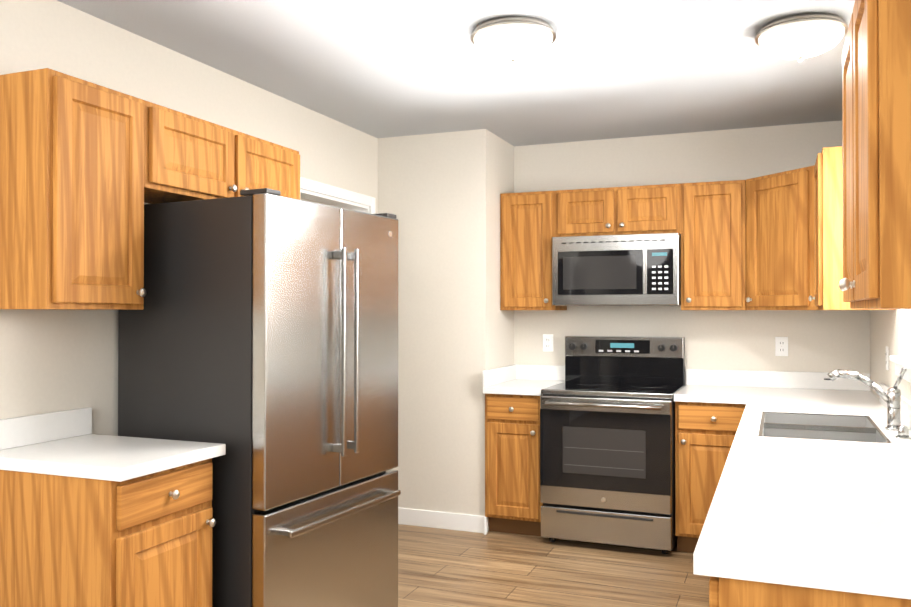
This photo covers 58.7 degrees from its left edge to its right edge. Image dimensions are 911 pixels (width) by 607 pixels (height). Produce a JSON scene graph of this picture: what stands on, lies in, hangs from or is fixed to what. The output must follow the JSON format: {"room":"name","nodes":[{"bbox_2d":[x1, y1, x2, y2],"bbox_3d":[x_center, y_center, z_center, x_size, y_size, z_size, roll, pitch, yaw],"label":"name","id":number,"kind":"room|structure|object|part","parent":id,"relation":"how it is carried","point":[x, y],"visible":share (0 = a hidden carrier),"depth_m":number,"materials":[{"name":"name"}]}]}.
{"room":"kitchen","nodes":[
{"label":"kitchen","id":0,"kind":"room"},
{"bbox_2d":[0,0,910,530],"bbox_3d":[-1.074,0.136,1.723,4.500,2.500,8.440,0,-1,22],"label":"wall","id":1,"kind":"structure","parent":0,"point":[458,328],"depth_m":5.04,"materials":[{"name":"paint"}]},
{"bbox_2d":[0,68,155,309],"bbox_3d":[-1.336,-0.360,2.791,0.320,0.760,0.420,0,-1,22],"label":"upper cabinet","id":2,"kind":"object","parent":1,"relation":"attached to","point":[88,170],"depth_m":2.62,"materials":[{"name":"brown wood"}]},
{"bbox_2d":[156,104,299,202],"bbox_3d":[-1.068,-0.575,3.461,0.320,0.317,1.020,0,-1,22],"label":"upper cabinet","id":3,"kind":"object","parent":1,"relation":"attached to","point":[197,158],"depth_m":3.27,"materials":[{"name":"brown wood"}]},
{"bbox_2d":[300,177,374,213],"bbox_3d":[-0.755,0.364,4.814,0.136,2.102,0.944,0,-1,22],"label":"door frame","id":4,"kind":"structure","parent":1,"relation":"attached to","point":[316,191],"depth_m":4.82,"materials":[{"name":"white wood"}]},
{"bbox_2d":[398,507,487,534],"bbox_3d":[-0.160,1.365,5.121,0.764,0.105,0.030,0,-1,22],"label":"baseboard","id":5,"kind":"structure","parent":1,"relation":"attached to","point":[447,520],"depth_m":5.06,"materials":[{"name":"white wood"}]},
{"bbox_2d":[543,334,552,351],"bbox_3d":[0.623,0.266,5.452,0.072,0.116,0.008,0,-1,22],"label":"electrical outlet","id":6,"kind":"object","parent":1,"relation":"attached to","point":[547,342],"visible":1,"depth_m":5.45,"materials":[{"name":"white plastic"}]},
{"bbox_2d":[500,180,745,309],"bbox_3d":[1.036,-0.338,5.108,1.504,0.760,0.351,0,-1,22],"label":"upper cabinet","id":7,"kind":"object","parent":1,"relation":"attached to","point":[706,221],"visible":1,"depth_m":4.92,"materials":[{"name":"brown wood"}]},
{"bbox_2d":[552,233,680,305],"bbox_3d":[1.028,-0.201,5.085,0.764,0.427,0.390,0,-1,22],"label":"over-the-range microwave","id":8,"kind":"object","parent":7,"relation":"attached to","point":[624,270],"visible":0.98,"depth_m":4.90,"materials":[{"name":"grey metal"}]},
{"bbox_2d":[775,337,787,355],"bbox_3d":[1.978,0.261,4.910,0.072,0.116,0.008,0,-1,22],"label":"electrical outlet","id":9,"kind":"object","parent":1,"relation":"attached to","point":[781,346],"visible":1,"depth_m":4.91,"materials":[{"name":"white plastic"}]},
{"bbox_2d":[746,165,818,309],"bbox_3d":[1.988,-0.343,4.556,0.670,0.760,0.670,0,-1,22],"label":"upper cabinet","id":10,"kind":"object","parent":1,"relation":"attached to","point":[780,267],"visible":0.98,"depth_m":4.44,"materials":[{"name":"brown wood"}]},
{"bbox_2d":[808,146,895,309],"bbox_3d":[1.923,-0.348,3.962,0.351,0.760,0.474,0,-1,22],"label":"upper cabinet","id":11,"kind":"object","parent":1,"relation":"attached to","point":[828,212],"visible":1,"depth_m":3.78,"materials":[{"name":"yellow wood"}]},
{"bbox_2d":[839,0,910,308],"bbox_3d":[1.118,-0.367,1.950,0.351,0.760,0.760,0,-1,22],"label":"upper cabinet","id":12,"kind":"object","parent":1,"relation":"attached to","point":[876,100],"visible":1,"depth_m":1.66,"materials":[{"name":"brown wood"}]},
{"bbox_2d":[886,346,888,369],"bbox_3d":[2.105,0.267,3.951,0.008,0.116,0.072,0,-1,22],"label":"outlet","id":13,"kind":"object","parent":1,"relation":"attached to","point":[887,357],"visible":1,"depth_m":3.92,"materials":[{"name":"white plastic"}]},
{"bbox_2d":[889,309,910,382],"bbox_3d":[1.818,-0.204,3.154,0.120,1.035,1.020,0,-1,22],"label":"window","id":14,"kind":"structure","parent":1,"relation":"in","point":[902,359],"depth_m":3.56,"materials":[{"name":"white"}]},
{"bbox_2d":[57,0,854,145],"bbox_3d":[-1.097,-1.164,1.744,4.550,0.100,8.440,0,-1,22],"label":"ceiling","id":15,"kind":"structure","parent":0,"point":[603,69],"depth_m":3.70,"materials":[{"name":"white paint"}]},
{"bbox_2d":[470,16,555,64],"bbox_3d":[0.231,-1.029,3.248,0.344,0.142,0.344,0,-1,22],"label":"flush ceiling light","id":16,"kind":"object","parent":15,"relation":"attached to","point":[512,39],"visible":1,"depth_m":3.14,"materials":[{"name":"white glass"}]},
{"bbox_2d":[755,12,848,61],"bbox_3d":[1.370,-1.029,3.212,0.344,0.142,0.344,0,-1,22],"label":"flush ceiling light","id":17,"kind":"object","parent":15,"relation":"attached to","point":[800,37],"visible":1,"depth_m":3.11,"materials":[{"name":"white glass"}]},
{"bbox_2d":[398,524,710,606],"bbox_3d":[-1.097,1.435,1.720,4.550,0.100,8.440,0,-1,22],"label":"floor","id":18,"kind":"structure","parent":0,"point":[438,567],"depth_m":4.23,"materials":[{"name":"brown wood"}]},
{"bbox_2d":[0,407,225,606],"bbox_3d":[-1.188,0.892,2.723,0.636,1.005,0.489,0,-1,22],"label":"base cabinet","id":19,"kind":"object","parent":18,"relation":"on","point":[88,518],"visible":1,"depth_m":2.54,"materials":[{"name":"brown wood"}]},
{"bbox_2d":[118,188,400,606],"bbox_3d":[-0.764,0.500,3.390,0.795,1.803,0.910,0,-1,27],"label":"refrigerator","id":20,"kind":"object","parent":18,"relation":"on","point":[258,335],"visible":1,"depth_m":3.03,"materials":[{"name":"grey metal"}]},
{"bbox_2d":[482,364,564,535],"bbox_3d":[0.454,0.915,5.168,0.370,1.005,0.651,0,-1,22],"label":"base cabinet","id":21,"kind":"object","parent":18,"relation":"on","point":[513,394],"visible":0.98,"depth_m":4.92,"materials":[{"name":"brown wood"}]},
{"bbox_2d":[540,336,684,553],"bbox_3d":[0.959,0.813,4.900,0.754,1.205,0.751,0,-1,22],"label":"range","id":22,"kind":"object","parent":18,"relation":"on","point":[607,441],"visible":1,"depth_m":4.64,"materials":[{"name":"grey metal"}]},
{"bbox_2d":[675,401,745,552],"bbox_3d":[1.534,0.982,4.735,0.421,0.864,0.651,0,-1,22],"label":"base cabinet","id":23,"kind":"object","parent":18,"relation":"on","point":[705,433],"visible":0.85,"depth_m":4.50,"materials":[{"name":"brown wood"}]},
{"bbox_2d":[674,369,910,606],"bbox_3d":[1.256,0.897,3.211,1.039,1.005,3.686,0,-1,22],"label":"countertop","id":24,"kind":"structure","parent":23,"relation":"on","point":[810,505],"depth_m":2.02,"materials":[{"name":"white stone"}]},
{"bbox_2d":[824,367,906,430],"bbox_3d":[1.606,0.369,3.183,0.284,0.250,0.116,0,-1,22],"label":"faucet","id":25,"kind":"object","parent":24,"relation":"on","point":[891,398],"visible":0.96,"depth_m":3.16,"materials":[{"name":"silver metal"}]},
{"bbox_3d":[1.633,0.468,2.953,0.052,0.046,0.052,0,-1,22],"label":"air gap cap","id":26,"kind":"part","parent":24,"relation":"part of","materials":[{"name":"silver metal"}]}
]}

